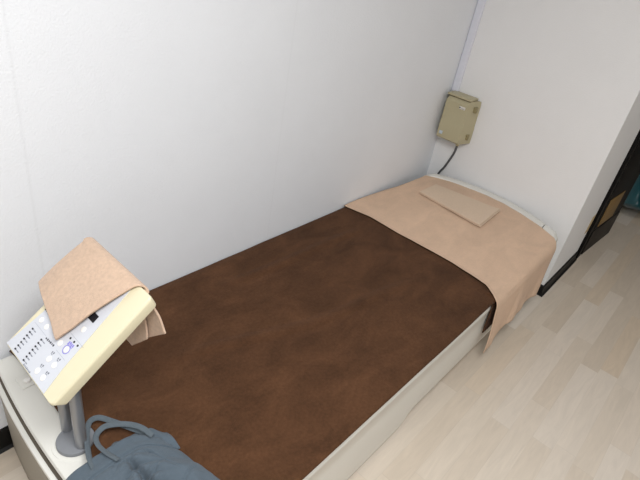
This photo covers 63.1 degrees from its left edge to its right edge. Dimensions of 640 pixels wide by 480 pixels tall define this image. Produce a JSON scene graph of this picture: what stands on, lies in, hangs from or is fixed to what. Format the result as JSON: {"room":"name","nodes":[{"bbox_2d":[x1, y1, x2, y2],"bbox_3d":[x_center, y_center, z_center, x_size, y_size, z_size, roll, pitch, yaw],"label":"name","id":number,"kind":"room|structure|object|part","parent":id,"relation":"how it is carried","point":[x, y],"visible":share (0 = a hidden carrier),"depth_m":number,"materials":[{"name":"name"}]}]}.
{"room":"medical treatment room","nodes":[
{"label":"medical treatment room","id":0,"kind":"room"},
{"bbox_2d":[0,0,477,428],"bbox_3d":[-0.754,-0.427,1.184,0.100,2.450,4.600,32,38,30],"label":"wall","id":1,"kind":"structure","parent":0,"point":[182,138],"depth_m":1.69,"materials":[{"name":"paint"}]},
{"bbox_2d":[0,425,13,453],"bbox_3d":[-0.866,0.571,1.815,0.022,0.085,4.500,32,38,30],"label":"baseboard","id":2,"kind":"structure","parent":1,"relation":"attached to","point":[6,443],"depth_m":1.67,"materials":[{"name":"black plastic"}]},
{"bbox_2d":[0,206,639,479],"bbox_3d":[1.823,0.836,2.350,3.900,0.060,8.800,32,38,30],"label":"floor","id":3,"kind":"structure","parent":0,"point":[554,394],"depth_m":2.25,"materials":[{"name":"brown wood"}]},
{"bbox_2d":[0,173,557,479],"bbox_3d":[0.137,0.308,2.192,0.850,0.444,2.478,32,38,30],"label":"bed","id":4,"kind":"object","parent":3,"relation":"on","point":[34,426],"visible":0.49,"depth_m":1.54,"materials":[{"name":"white plastic"}]},
{"bbox_3d":[-0.670,0.728,1.382,0.786,0.285,0.035,32,38,30],"label":"foot panel","id":5,"kind":"part","parent":4,"relation":"part of","materials":[{"name":"beige plastic"}]},
{"bbox_2d":[15,373,34,389],"bbox_3d":[-0.819,0.392,1.452,0.052,0.004,0.041,32,38,30],"label":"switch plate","id":6,"kind":"object","parent":4,"relation":"attached to","point":[23,381],"depth_m":1.44,"materials":[{"name":"white plastic"}]},
{"bbox_3d":[0.167,0.174,2.113,0.850,0.019,2.464,32,38,30],"label":"frame","id":7,"kind":"part","parent":4,"relation":"part of","materials":[{"name":"white plastic"}]},
{"bbox_2d":[7,287,155,456],"bbox_3d":[-0.561,0.295,1.248,0.237,0.455,0.256,32,38,30],"label":"control console","id":8,"kind":"object","parent":4,"relation":"on","point":[61,367],"visible":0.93,"depth_m":1.14,"materials":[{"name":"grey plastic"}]},
{"bbox_3d":[-0.563,0.175,1.176,0.189,0.169,0.227,32,38,30],"label":"control panel","id":9,"kind":"part","parent":8,"relation":"part of","materials":[{"name":"white plastic"}]},
{"bbox_2d":[62,341,74,353],"bbox_3d":[-0.550,0.236,1.135,0.021,0.017,0.023,32,38,30],"label":"print","id":10,"kind":"object","parent":8,"relation":"on","point":[68,347],"depth_m":1.13,"materials":[{"name":"blue"}]},
{"bbox_3d":[-0.619,0.506,1.319,0.091,0.011,0.091,32,38,30],"label":"plate","id":11,"kind":"part","parent":8,"relation":"part of","materials":[{"name":"grey plastic"}]},
{"bbox_2d":[38,237,165,344],"bbox_3d":[-0.532,0.174,1.237,0.215,0.248,0.284,-19,42,-38],"label":"towel","id":12,"kind":"object","parent":8,"relation":"on","point":[88,278],"visible":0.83,"depth_m":1.20,"materials":[{"name":"beige fabric"}]},
{"bbox_2d":[9,207,496,479],"bbox_3d":[-0.017,0.324,1.978,0.867,0.213,1.808,32,38,30],"label":"blanket","id":13,"kind":"object","parent":4,"relation":"on","point":[272,353],"visible":0.89,"depth_m":1.72,"materials":[{"name":"brown fabric"}]},
{"bbox_2d":[66,415,219,479],"bbox_3d":[-0.411,0.567,1.234,0.481,0.050,0.278,32,38,30],"label":"tote bag","id":14,"kind":"object","parent":13,"relation":"on","point":[149,453],"visible":1,"depth_m":1.26,"materials":[{"name":"grey fabric"}]},
{"bbox_3d":[-0.533,0.495,1.317,0.153,0.023,0.163,32,38,30],"label":"handle","id":15,"kind":"part","parent":14,"relation":"part of","materials":[{"name":"blue fabric"}]},
{"bbox_3d":[-0.501,0.491,1.308,0.113,0.016,0.121,28,36,25],"label":"handle","id":16,"kind":"part","parent":14,"relation":"part of","materials":[{"name":"blue fabric"}]},
{"bbox_2d":[344,175,555,352],"bbox_3d":[0.666,0.037,2.693,0.906,0.338,0.822,32,38,30],"label":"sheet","id":17,"kind":"object","parent":4,"relation":"on","point":[511,254],"visible":0.88,"depth_m":2.53,"materials":[{"name":"beige fabric"}]},
{"bbox_2d":[420,184,499,226],"bbox_3d":[0.734,-0.199,2.760,0.387,0.030,0.242,32,38,30],"label":"folded towel","id":18,"kind":"object","parent":17,"relation":"on","point":[478,213],"visible":1,"depth_m":2.73,"materials":[{"name":"beige fabric"}]},
{"bbox_2d":[623,174,639,210],"bbox_3d":[2.611,-0.706,3.960,0.441,1.050,0.528,32,38,30],"label":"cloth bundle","id":19,"kind":"object","parent":3,"relation":"on","point":[632,201],"visible":0.33,"depth_m":4.01,"materials":[{"name":"teal fabric"}]},
{"bbox_2d":[426,0,639,284],"bbox_3d":[1.277,-1.033,2.753,0.981,2.450,0.600,32,38,30],"label":"wall","id":20,"kind":"structure","parent":0,"point":[556,83],"depth_m":2.63,"materials":[{"name":"paint"}]},
{"bbox_2d":[436,91,480,145],"bbox_3d":[0.762,-0.670,2.897,0.188,0.271,0.100,32,38,30],"label":"control box","id":21,"kind":"object","parent":20,"relation":"attached to","point":[461,110],"visible":1,"depth_m":2.86,"materials":[{"name":"plastic"}]},
{"bbox_2d":[437,146,457,173],"bbox_3d":[0.730,-0.428,3.070,0.020,0.333,0.121,-3,35,-21],"label":"power cable","id":22,"kind":"object","parent":21,"relation":"hanging from","point":[456,147],"visible":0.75,"depth_m":3.01,"materials":[{"name":"grey plastic"}]},
{"bbox_3d":[0.780,-0.784,2.837,0.146,0.011,0.088,32,38,30],"label":"lid","id":23,"kind":"part","parent":21,"relation":"part of","materials":[{"name":"plastic"}]},
{"bbox_2d":[451,0,486,90],"bbox_3d":[0.875,-1.479,2.488,0.042,1.554,0.015,32,38,30],"label":"cover","id":24,"kind":"object","parent":20,"relation":"attached to","point":[479,9],"visible":1,"depth_m":2.76,"materials":[{"name":"white plastic"}]},
{"bbox_2d":[537,251,577,296],"bbox_3d":[1.133,0.001,3.341,0.873,0.060,0.620,32,38,30],"label":"baseboard","id":25,"kind":"structure","parent":20,"relation":"attached to","point":[543,289],"depth_m":3.08,"materials":[{"name":"black plastic"}]},
{"bbox_2d":[585,215,595,232],"bbox_3d":[1.655,-0.097,3.189,0.002,0.120,0.063,32,38,30],"label":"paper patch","id":26,"kind":"object","parent":20,"relation":"attached to","point":[595,215],"visible":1,"depth_m":3.18,"materials":[{"name":"beige paper"}]},
{"bbox_2d":[576,130,639,258],"bbox_3d":[2.105,-0.930,3.173,0.118,2.100,1.000,32,38,30],"label":"trim","id":27,"kind":"structure","parent":20,"relation":"attached to","point":[637,139],"depth_m":3.11,"materials":[{"name":"black paint"}]},
{"bbox_2d":[581,141,639,253],"bbox_3d":[2.055,-0.811,3.035,0.527,2.008,0.090,-22,45,-41],"label":"door","id":28,"kind":"structure","parent":20,"relation":"in","point":[612,209],"depth_m":3.35,"materials":[{"name":"black paint"}]},
{"bbox_3d":[1.904,-0.053,3.523,0.523,0.176,0.004,-22,45,-41],"label":"kick plate","id":29,"kind":"part","parent":28,"relation":"part of","materials":[{"name":"metal"}]},
{"bbox_3d":[1.884,-0.203,3.363,0.280,0.193,0.005,-22,45,-41],"label":"plate","id":30,"kind":"part","parent":28,"relation":"part of","materials":[{"name":"brown wood"}]}
]}

